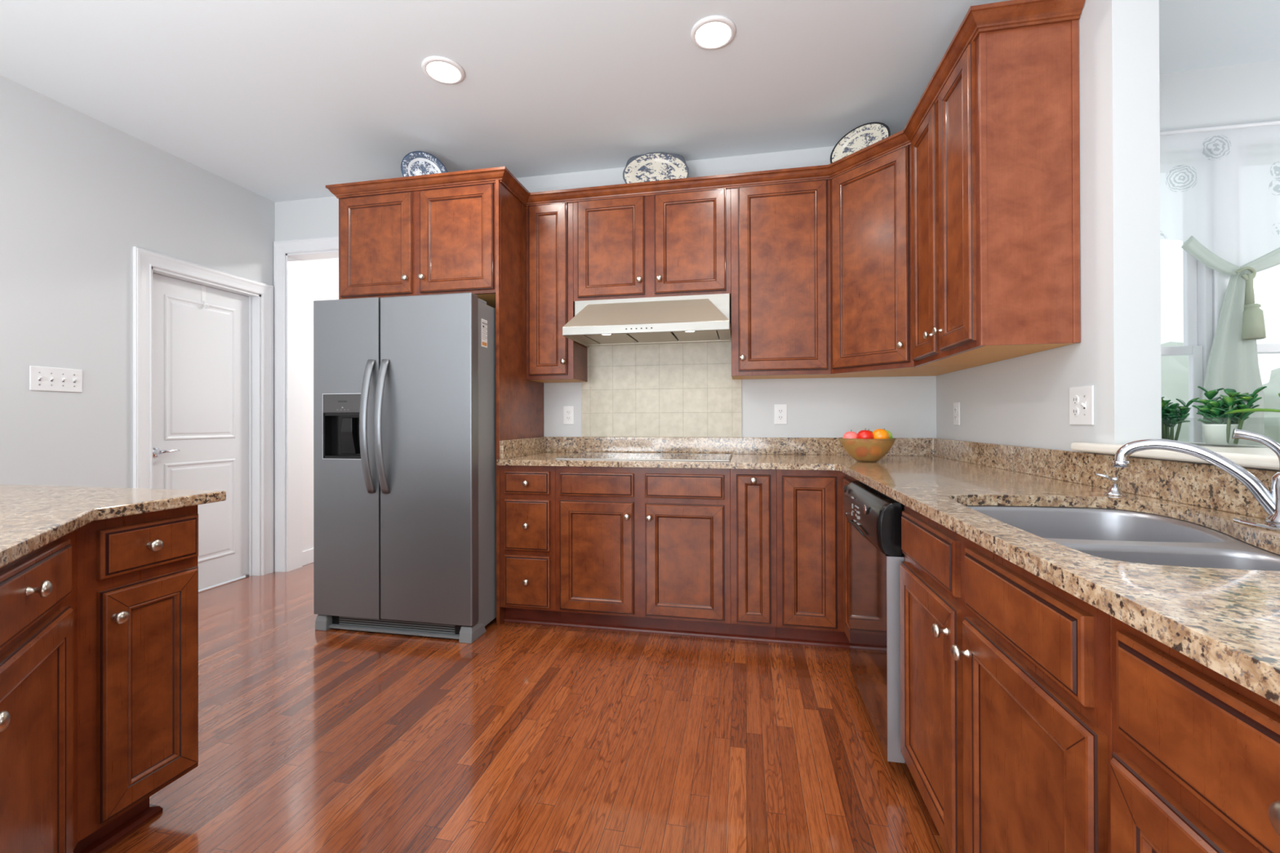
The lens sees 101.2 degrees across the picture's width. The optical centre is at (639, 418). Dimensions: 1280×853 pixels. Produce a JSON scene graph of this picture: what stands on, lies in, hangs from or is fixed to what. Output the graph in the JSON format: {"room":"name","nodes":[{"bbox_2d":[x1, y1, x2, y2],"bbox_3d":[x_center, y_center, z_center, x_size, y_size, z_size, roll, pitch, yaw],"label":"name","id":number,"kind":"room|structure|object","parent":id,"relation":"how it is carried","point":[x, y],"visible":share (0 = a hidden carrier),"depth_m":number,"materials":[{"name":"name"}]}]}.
{"room":"kitchen","nodes":[
{"label":"kitchen","id":0,"kind":"room"},
{"bbox_2d":[0,75,275,526],"bbox_3d":[-3.525,-0.251,0.256,0.120,2.756,7.515,0,0,11],"label":"wall","id":1,"kind":"structure","parent":0,"point":[78,192],"depth_m":2.79,"materials":[{"name":"white paint"}]},
{"bbox_2d":[29,365,82,392],"bbox_3d":[-2.971,-0.199,2.672,0.017,0.119,0.206,0,0,11],"label":"light switch","id":2,"kind":"object","parent":1,"relation":"attached to","point":[41,378],"visible":1,"depth_m":2.66,"materials":[{"name":"white plastic"}]},
{"bbox_2d":[152,273,248,589],"bbox_3d":[-2.882,0.119,3.471,0.095,2.006,0.690,0,0,11],"label":"door","id":3,"kind":"structure","parent":1,"relation":"in","point":[201,353],"depth_m":3.50,"materials":[{"name":"white paint"}]},
{"bbox_2d":[201,284,209,307],"bbox_3d":[-2.874,-0.808,3.482,0.044,0.150,0.025,0,0,11],"label":"hook","id":4,"kind":"object","parent":3,"relation":"attached to","point":[203,287],"visible":1,"depth_m":3.48,"materials":[{"name":"white plastic"}]},
{"bbox_2d":[133,246,274,575],"bbox_3d":[-2.811,0.073,3.457,0.021,2.123,0.902,0,0,11],"label":"trim","id":5,"kind":"structure","parent":1,"relation":"attached to","point":[144,260],"depth_m":3.15,"materials":[{"name":"white wood"}]},
{"bbox_2d":[151,266,261,576],"bbox_3d":[-2.879,0.117,3.471,0.120,2.035,0.726,0,0,11],"label":"trim","id":6,"kind":"structure","parent":1,"relation":"attached to","point":[255,300],"depth_m":3.80,"materials":[{"name":"white wood"}]},
{"bbox_2d":[302,257,338,551],"bbox_3d":[-1.387,-0.244,4.733,2.380,2.756,1.865,0,0,11],"label":"wall","id":7,"kind":"structure","parent":0,"point":[320,277],"depth_m":4.13,"materials":[{"name":"white paint"}]},
{"bbox_2d":[302,548,313,565],"bbox_3d":[-1.385,1.079,4.679,2.163,0.110,1.765,0,0,11],"label":"baseboard","id":8,"kind":"structure","parent":7,"relation":"attached to","point":[307,555],"depth_m":4.09,"materials":[{"name":"white wood"}]},
{"bbox_2d":[101,562,947,852],"bbox_3d":[-0.290,1.143,0.566,9.600,0.050,9.600,0,0,11],"label":"floor","id":9,"kind":"structure","parent":0,"point":[517,738],"depth_m":1.80,"materials":[{"name":"brown wood"}]},
{"bbox_2d":[0,505,198,852],"bbox_3d":[-1.659,0.686,1.063,1.524,0.874,1.094,0,0,11],"label":"kitchen island","id":10,"kind":"object","parent":9,"relation":"on","point":[99,622],"visible":1,"depth_m":1.31,"materials":[{"name":"brown wood"}]},
{"bbox_2d":[0,484,226,568],"bbox_3d":[-1.643,0.232,1.000,1.703,0.030,1.315,0,0,11],"label":"island countertop","id":11,"kind":"structure","parent":10,"relation":"on","point":[32,517],"depth_m":1.33,"materials":[{"name":"stone"}]},
{"bbox_2d":[313,292,496,644],"bbox_3d":[-1.219,0.248,3.083,0.921,1.760,0.894,0,0,11],"label":"refrigerator","id":12,"kind":"object","parent":9,"relation":"on","point":[405,387],"visible":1,"depth_m":2.71,"materials":[{"name":"grey paint"}]},
{"bbox_2d":[482,320,487,339],"bbox_3d":[-0.821,-0.466,2.778,0.001,0.095,0.055,0,0,11],"label":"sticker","id":13,"kind":"object","parent":12,"relation":"on","point":[484,322],"depth_m":2.78,"materials":[{"name":"white paper"}]},
{"bbox_2d":[338,179,543,625],"bbox_3d":[-1.211,-0.089,3.275,1.030,2.435,0.679,0,0,11],"label":"upper cabinet","id":14,"kind":"object","parent":9,"relation":"on","point":[468,238],"visible":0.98,"depth_m":2.99,"materials":[{"name":"brown wood"}]},
{"bbox_2d":[400,151,447,177],"bbox_3d":[-1.278,-1.442,3.116,0.268,0.268,0.126,0,0,-34],"label":"plate","id":15,"kind":"object","parent":14,"relation":"on","point":[415,162],"visible":0.48,"depth_m":3.09,"materials":[{"name":"blue ceramic"}]},
{"bbox_2d":[325,0,1084,206],"bbox_3d":[-0.078,-1.335,2.825,3.692,0.062,1.004,0,0,24],"label":"crown molding","id":16,"kind":"structure","parent":14,"relation":"attached to","point":[1011,14],"depth_m":2.87,"materials":[{"name":"brown wood"}]},
{"bbox_2d":[499,465,559,621],"bbox_3d":[-0.549,0.689,3.127,0.320,0.874,0.704,0,0,11],"label":"base cabinet","id":17,"kind":"object","parent":9,"relation":"on","point":[527,540],"visible":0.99,"depth_m":2.82,"materials":[{"name":"brown wood"}]},
{"bbox_2d":[555,466,731,634],"bbox_3d":[0.059,0.687,3.006,0.920,0.874,0.704,0,0,11],"label":"base cabinet","id":18,"kind":"object","parent":9,"relation":"on","point":[650,548],"visible":0.97,"depth_m":2.71,"materials":[{"name":"brown wood"}]},
{"bbox_2d":[503,617,849,648],"bbox_3d":[0.123,1.113,2.568,1.856,0.020,0.370,0,0,11],"label":"trim","id":19,"kind":"structure","parent":9,"relation":"on","point":[637,629],"depth_m":2.72,"materials":[{"name":"brown wood"}]},
{"bbox_2d":[730,468,777,637],"bbox_3d":[0.620,0.685,2.893,0.222,0.874,0.704,0,0,11],"label":"base cabinet","id":20,"kind":"object","parent":9,"relation":"on","point":[753,600],"visible":0.93,"depth_m":2.59,"materials":[{"name":"brown wood"}]},
{"bbox_2d":[776,469,857,643],"bbox_3d":[1.161,0.683,2.655,0.930,0.874,0.957,0,0,11],"label":"base cabinet","id":21,"kind":"object","parent":9,"relation":"on","point":[813,540],"visible":0.16,"depth_m":2.54,"materials":[{"name":"brown wood"}]},
{"bbox_2d":[497,452,1279,706],"bbox_3d":[0.232,0.229,1.751,2.390,0.030,3.096,0,0,11],"label":"countertop","id":22,"kind":"structure","parent":21,"relation":"on","point":[1227,621],"depth_m":0.85,"materials":[{"name":"stone"}]},
{"bbox_2d":[555,452,732,462],"bbox_3d":[0.049,0.214,2.988,0.926,0.008,0.516,0,0,11],"label":"cooktop","id":23,"kind":"object","parent":22,"relation":"in","point":[584,455],"visible":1,"depth_m":2.92,"materials":[{"name":"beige glass"}]},
{"bbox_2d":[838,437,896,462],"bbox_3d":[1.129,0.155,2.619,0.266,0.118,0.266,0,0,11],"label":"fruit bowl","id":24,"kind":"object","parent":22,"relation":"on","point":[860,450],"visible":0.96,"depth_m":2.54,"materials":[{"name":"orange glass"}]},
{"bbox_2d":[842,430,857,438],"bbox_3d":[1.049,0.092,2.617,0.076,0.074,0.076,0,0,11],"label":"peach","id":25,"kind":"object","parent":24,"relation":"in","point":[851,434],"visible":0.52,"depth_m":2.59,"materials":[{"name":"pink food"}]},
{"bbox_2d":[856,428,873,439],"bbox_3d":[1.097,0.083,2.562,0.078,0.074,0.078,0,0,11],"label":"apple","id":26,"kind":"object","parent":24,"relation":"in","point":[862,434],"visible":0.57,"depth_m":2.53,"materials":[{"name":"red food"}]},
{"bbox_2d":[872,428,889,439],"bbox_3d":[1.167,0.086,2.555,0.082,0.073,0.082,0,0,11],"label":"orange","id":27,"kind":"object","parent":24,"relation":"in","point":[879,433],"visible":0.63,"depth_m":2.52,"materials":[{"name":"orange food"}]},
{"bbox_2d":[884,428,893,439],"bbox_3d":[1.211,0.085,2.609,0.078,0.076,0.078,0,0,11],"label":"pear","id":28,"kind":"object","parent":24,"relation":"in","point":[889,432],"visible":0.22,"depth_m":2.58,"materials":[{"name":"green food"}]},
{"bbox_2d":[1095,472,1127,496],"bbox_3d":[1.296,0.180,1.445,0.065,0.060,0.048,0,0,11],"label":"soap dispenser","id":29,"kind":"object","parent":22,"relation":"on","point":[1114,490],"visible":1,"depth_m":1.44,"materials":[{"name":"silver metal"}]},
{"bbox_2d":[964,505,1279,571],"bbox_3d":[0.994,0.342,1.080,0.536,0.202,0.795,0,0,11],"label":"sink","id":30,"kind":"object","parent":22,"relation":"in","point":[1117,535],"visible":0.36,"depth_m":1.23,"materials":[{"name":"silver metal"}]},
{"bbox_2d":[1112,428,1279,532],"bbox_3d":[1.169,0.114,1.049,0.141,0.190,0.315,0,0,-29],"label":"faucet","id":31,"kind":"object","parent":22,"relation":"on","point":[1269,501],"visible":1,"depth_m":1.02,"materials":[{"name":"silver metal"}]},
{"bbox_2d":[843,480,906,765],"bbox_3d":[1.112,0.682,1.851,0.676,0.870,0.626,0,0,11],"label":"dishwasher","id":32,"kind":"object","parent":9,"relation":"on","point":[873,517],"visible":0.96,"depth_m":1.73,"materials":[{"name":"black metal"}]},
{"bbox_2d":[899,505,1112,852],"bbox_3d":[0.983,0.679,1.083,0.660,0.874,0.914,0,0,11],"label":"base cabinet","id":33,"kind":"object","parent":9,"relation":"on","point":[1006,731],"visible":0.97,"depth_m":0.96,"materials":[{"name":"brown wood"}]},
{"bbox_2d":[1110,616,1279,852],"bbox_3d":[0.838,0.677,0.360,0.660,0.874,0.560,0,0,11],"label":"base cabinet","id":34,"kind":"object","parent":9,"relation":"on","point":[1195,762],"visible":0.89,"depth_m":0.56,"materials":[{"name":"brown wood"}]},
{"bbox_2d":[275,146,936,438],"bbox_3d":[-0.496,-0.251,3.542,4.768,2.756,0.120,0,0,11],"label":"wall","id":35,"kind":"structure","parent":0,"point":[905,406],"depth_m":3.21,"materials":[{"name":"white paint"}]},
{"bbox_2d":[273,235,338,572],"bbox_3d":[-2.192,-0.095,3.810,1.084,2.456,0.021,0,0,11],"label":"trim","id":36,"kind":"structure","parent":35,"relation":"attached to","point":[281,248],"depth_m":3.90,"materials":[{"name":"white wood"}]},
{"bbox_2d":[285,249,338,571],"bbox_3d":[-2.177,-0.048,3.883,0.896,2.362,0.132,0,0,11],"label":"trim","id":37,"kind":"structure","parent":35,"relation":"attached to","point":[293,260],"depth_m":3.96,"materials":[{"name":"white wood"}]},
{"bbox_2d":[525,202,587,382],"bbox_3d":[-0.527,-0.774,3.310,0.303,1.069,0.344,0,0,11],"label":"upper cabinet","id":38,"kind":"object","parent":35,"relation":"attached to","point":[552,357],"visible":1,"depth_m":3.18,"materials":[{"name":"brown wood"}]},
{"bbox_2d":[563,405,573,424],"bbox_3d":[-0.472,-0.024,3.471,0.072,0.122,0.009,0,0,11],"label":"wall outlet","id":39,"kind":"object","parent":35,"relation":"attached to","point":[568,411],"visible":1,"depth_m":3.47,"materials":[{"name":"white plastic"}]},
{"bbox_2d":[573,188,731,304],"bbox_3d":[0.080,-1.009,3.189,0.934,0.603,0.344,0,0,11],"label":"upper cabinet","id":40,"kind":"object","parent":35,"relation":"attached to","point":[672,244],"visible":1,"depth_m":3.06,"materials":[{"name":"brown wood"}]},
{"bbox_2d":[562,293,731,347],"bbox_3d":[0.067,-0.587,3.099,0.924,0.238,0.504,0,0,11],"label":"range hood","id":41,"kind":"object","parent":40,"relation":"attached to","point":[698,318],"visible":1,"depth_m":2.97,"materials":[{"name":"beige metal"}]},
{"bbox_2d":[622,151,688,183],"bbox_3d":[0.097,-1.454,3.161,0.394,0.286,0.126,0,0,4],"label":"platter","id":42,"kind":"object","parent":40,"relation":"on","point":[651,166],"visible":0.73,"depth_m":3.15,"materials":[{"name":"white ceramic"}]},
{"bbox_2d":[581,341,742,437],"bbox_3d":[0.123,-0.209,3.351,1.031,0.652,0.009,0,0,11],"label":"tile backsplash","id":43,"kind":"structure","parent":35,"relation":"attached to","point":[679,389],"depth_m":3.34,"materials":[{"name":"beige tile"}]},
{"bbox_2d":[773,404,786,424],"bbox_3d":[0.857,-0.028,3.204,0.076,0.122,0.009,0,0,11],"label":"wall outlet","id":44,"kind":"object","parent":35,"relation":"attached to","point":[780,410],"visible":1,"depth_m":3.20,"materials":[{"name":"white plastic"}]},
{"bbox_2d":[777,408,783,413],"bbox_3d":[0.856,-0.047,3.202,0.033,0.033,0.003,0,0,11],"label":"socket","id":45,"kind":"object","parent":44,"relation":"attached to","point":[780,411],"depth_m":3.20,"materials":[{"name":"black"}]},
{"bbox_2d":[777,414,783,420],"bbox_3d":[0.856,-0.008,3.202,0.033,0.033,0.003,0,0,11],"label":"socket","id":46,"kind":"object","parent":44,"relation":"attached to","point":[780,417],"depth_m":3.20,"materials":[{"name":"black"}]},
{"bbox_2d":[730,178,831,379],"bbox_3d":[0.803,-0.778,3.043,0.537,1.069,0.344,0,0,11],"label":"upper cabinet","id":47,"kind":"object","parent":35,"relation":"attached to","point":[780,255],"visible":1,"depth_m":2.92,"materials":[{"name":"brown wood"}]},
{"bbox_2d":[824,144,981,377],"bbox_3d":[1.343,-0.781,2.795,0.617,1.069,0.618,0,0,11],"label":"upper cabinet","id":48,"kind":"object","parent":35,"relation":"attached to","point":[871,246],"visible":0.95,"depth_m":2.67,"materials":[{"name":"brown wood"}]},
{"bbox_2d":[830,121,890,163],"bbox_3d":[1.183,-1.437,2.808,0.128,0.242,0.330,0,0,-43],"label":"platter","id":49,"kind":"object","parent":48,"relation":"on","point":[864,135],"visible":0.6,"depth_m":2.80,"materials":[{"name":"white ceramic"}]},
{"bbox_2d":[0,0,1279,202],"bbox_3d":[-0.299,-1.688,0.574,9.600,0.100,9.600,0,0,11],"label":"ceiling","id":50,"kind":"structure","parent":0,"point":[278,100],"depth_m":2.47,"materials":[{"name":"white paint"}]},
{"bbox_2d":[421,55,465,84],"bbox_3d":[-0.918,-1.624,2.458,0.194,0.012,0.194,0,0,11],"label":"recessed light","id":51,"kind":"object","parent":50,"relation":"in","point":[442,69],"visible":1,"depth_m":2.44,"materials":[{"name":"white plastic"}]},
{"bbox_2d":[690,15,736,49],"bbox_3d":[0.310,-1.629,2.226,0.194,0.012,0.194,0,0,11],"label":"recessed light","id":52,"kind":"object","parent":50,"relation":"in","point":[712,32],"visible":1,"depth_m":2.21,"materials":[{"name":"white plastic"}]},
{"bbox_2d":[936,0,1279,471],"bbox_3d":[1.031,-0.268,-0.657,0.120,2.756,7.515,0,0,11],"label":"wall","id":53,"kind":"structure","parent":0,"point":[1022,401],"depth_m":1.60,"materials":[{"name":"white paint"}]},
{"bbox_2d":[499,436,1279,519],"bbox_3d":[0.232,0.163,1.751,2.390,0.102,3.096,0,0,11],"label":"backsplash","id":54,"kind":"structure","parent":53,"relation":"attached to","point":[1207,486],"depth_m":2.05,"materials":[{"name":"beige stone"}]},
{"bbox_2d":[953,401,959,425],"bbox_3d":[1.647,-0.026,2.737,0.009,0.120,0.075,0,0,11],"label":"wall outlet","id":55,"kind":"object","parent":53,"relation":"attached to","point":[956,405],"visible":1,"depth_m":2.72,"materials":[{"name":"white plastic"}]},
{"bbox_2d":[911,19,1080,366],"bbox_3d":[1.347,-0.783,2.118,0.345,1.069,0.730,0,0,11],"label":"upper cabinet","id":56,"kind":"object","parent":53,"relation":"attached to","point":[995,162],"visible":1,"depth_m":1.78,"materials":[{"name":"brown wood"}]},
{"bbox_2d":[1069,385,1093,425],"bbox_3d":[1.439,-0.043,1.722,0.017,0.126,0.122,0,0,11],"label":"wall outlet","id":57,"kind":"object","parent":53,"relation":"attached to","point":[1081,398],"visible":1,"depth_m":1.71,"materials":[{"name":"white plastic"}]},
{"bbox_2d":[1071,395,1079,404],"bbox_3d":[1.445,-0.062,1.744,0.003,0.033,0.033,0,0,11],"label":"socket","id":58,"kind":"object","parent":57,"relation":"attached to","point":[1075,398],"depth_m":1.74,"materials":[{"name":"white plastic"}]},
{"bbox_2d":[1072,406,1079,417],"bbox_3d":[1.445,-0.023,1.744,0.003,0.033,0.033,0,0,11],"label":"socket","id":59,"kind":"object","parent":57,"relation":"attached to","point":[1075,409],"depth_m":1.74,"materials":[{"name":"white plastic"}]},
{"bbox_2d":[1071,441,1279,470],"bbox_3d":[1.264,0.086,0.057,0.385,0.028,3.510,0,0,11],"label":"trim","id":60,"kind":"structure","parent":53,"relation":"attached to","point":[1245,455],"depth_m":1.29,"materials":[{"name":"white paint"}]},
{"bbox_2d":[1201,423,1239,444],"bbox_3d":[1.607,0.043,1.452,0.076,0.056,0.076,0,0,11],"label":"plant pot","id":61,"kind":"object","parent":60,"relation":"on","point":[1215,434],"visible":0.76,"depth_m":1.44,"materials":[{"name":"white ceramic"}]},
{"bbox_2d":[1190,386,1266,444],"bbox_3d":[1.608,-0.012,1.435,0.118,0.160,0.152,0,0,11],"label":"jade plant","id":62,"kind":"object","parent":61,"relation":"in","point":[1213,411],"visible":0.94,"depth_m":1.42,"materials":[{"name":"green plant"}]},
{"bbox_2d":[1224,392,1279,414],"bbox_3d":[1.628,-0.013,1.266,0.102,0.173,0.298,0,0,-8],"label":"plant","id":63,"kind":"object","parent":60,"relation":"on","point":[1252,409],"visible":1,"depth_m":1.35,"materials":[{"name":"green plant"}]},
{"bbox_3d":[1.626,0.036,1.548,0.110,0.078,0.385,0,0,11],"label":"planter","id":64,"kind":"object","parent":60,"relation":"on","visible":0},
{"bbox_2d":[1161,396,1199,440],"bbox_3d":[1.635,-0.001,1.636,0.103,0.138,0.158,0,0,11],"label":"jade plant","id":65,"kind":"object","parent":64,"relation":"in","point":[1174,414],"visible":0.73,"depth_m":1.60,"materials":[{"name":"green plant"}]},
{"bbox_2d":[1159,59,1279,339],"bbox_3d":[3.284,-0.265,2.392,3.098,2.756,0.120,0,0,11],"label":"wall","id":66,"kind":"structure","parent":0,"point":[1244,93],"depth_m":2.45,"materials":[{"name":"white paint"}]},
{"bbox_2d":[1160,241,1213,442],"bbox_3d":[2.280,-0.476,2.593,0.855,1.585,0.080,0,0,11],"label":"window","id":67,"kind":"structure","parent":66,"relation":"in","point":[1197,277],"depth_m":2.50,"materials":[{"name":"white"}]},
{"bbox_2d":[1160,120,1279,135],"bbox_3d":[2.707,-1.326,2.385,1.820,0.017,0.018,0,0,11],"label":"curtain rod","id":68,"kind":"object","parent":66,"relation":"attached to","point":[1272,122],"visible":0.48,"depth_m":2.39,"materials":[{"name":"white metal"}]},
{"bbox_2d":[1160,124,1279,445],"bbox_3d":[2.702,-0.581,2.371,1.730,1.490,0.057,0,0,11],"label":"sheer curtain","id":69,"kind":"object","parent":68,"relation":"hanging from","point":[1220,189],"visible":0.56,"depth_m":2.38,"materials":[{"name":"fabric"}]},
{"bbox_2d":[1235,266,1266,340],"bbox_3d":[2.723,-0.516,2.342,0.082,0.324,0.084,0,0,-32],"label":"tieback","id":70,"kind":"object","parent":69,"relation":"hanging from","point":[1253,321],"visible":0.99,"depth_m":2.33,"materials":[{"name":"green fabric"}]},
{"bbox_2d":[1213,270,1231,333],"bbox_3d":[2.722,-0.506,2.428,1.974,1.691,0.070,0,0,11],"label":"window","id":71,"kind":"structure","parent":66,"relation":"attached to","point":[1221,280],"depth_m":2.43,"materials":[{"name":"white"}]},
{"bbox_2d":[1257,343,1279,354],"bbox_3d":[3.187,-0.479,2.412,0.855,1.585,0.080,0,0,11],"label":"window","id":72,"kind":"structure","parent":66,"relation":"in","point":[1264,348],"depth_m":2.44,"materials":[{"name":"white"}]},
{"bbox_3d":[12.995,1.473,15.443,16.600,0.100,24.600,0,0,11],"label":"lawn","id":73,"kind":"structure","parent":0,"visible":0},
{"bbox_2d":[1160,342,1189,441],"bbox_3d":[6.690,0.089,7.250,2.340,2.346,2.057,0,0,11],"label":"shrub","id":74,"kind":"object","parent":73,"relation":"on","point":[1174,369],"visible":0.05,"depth_m":6.49,"materials":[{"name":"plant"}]},
{"bbox_2d":[1262,368,1279,445],"bbox_3d":[9.437,0.083,6.857,2.189,2.026,2.047,0,0,41],"label":"shrub","id":75,"kind":"object","parent":73,"relation":"on","point":[1271,397],"visible":0.28,"depth_m":7.03,"materials":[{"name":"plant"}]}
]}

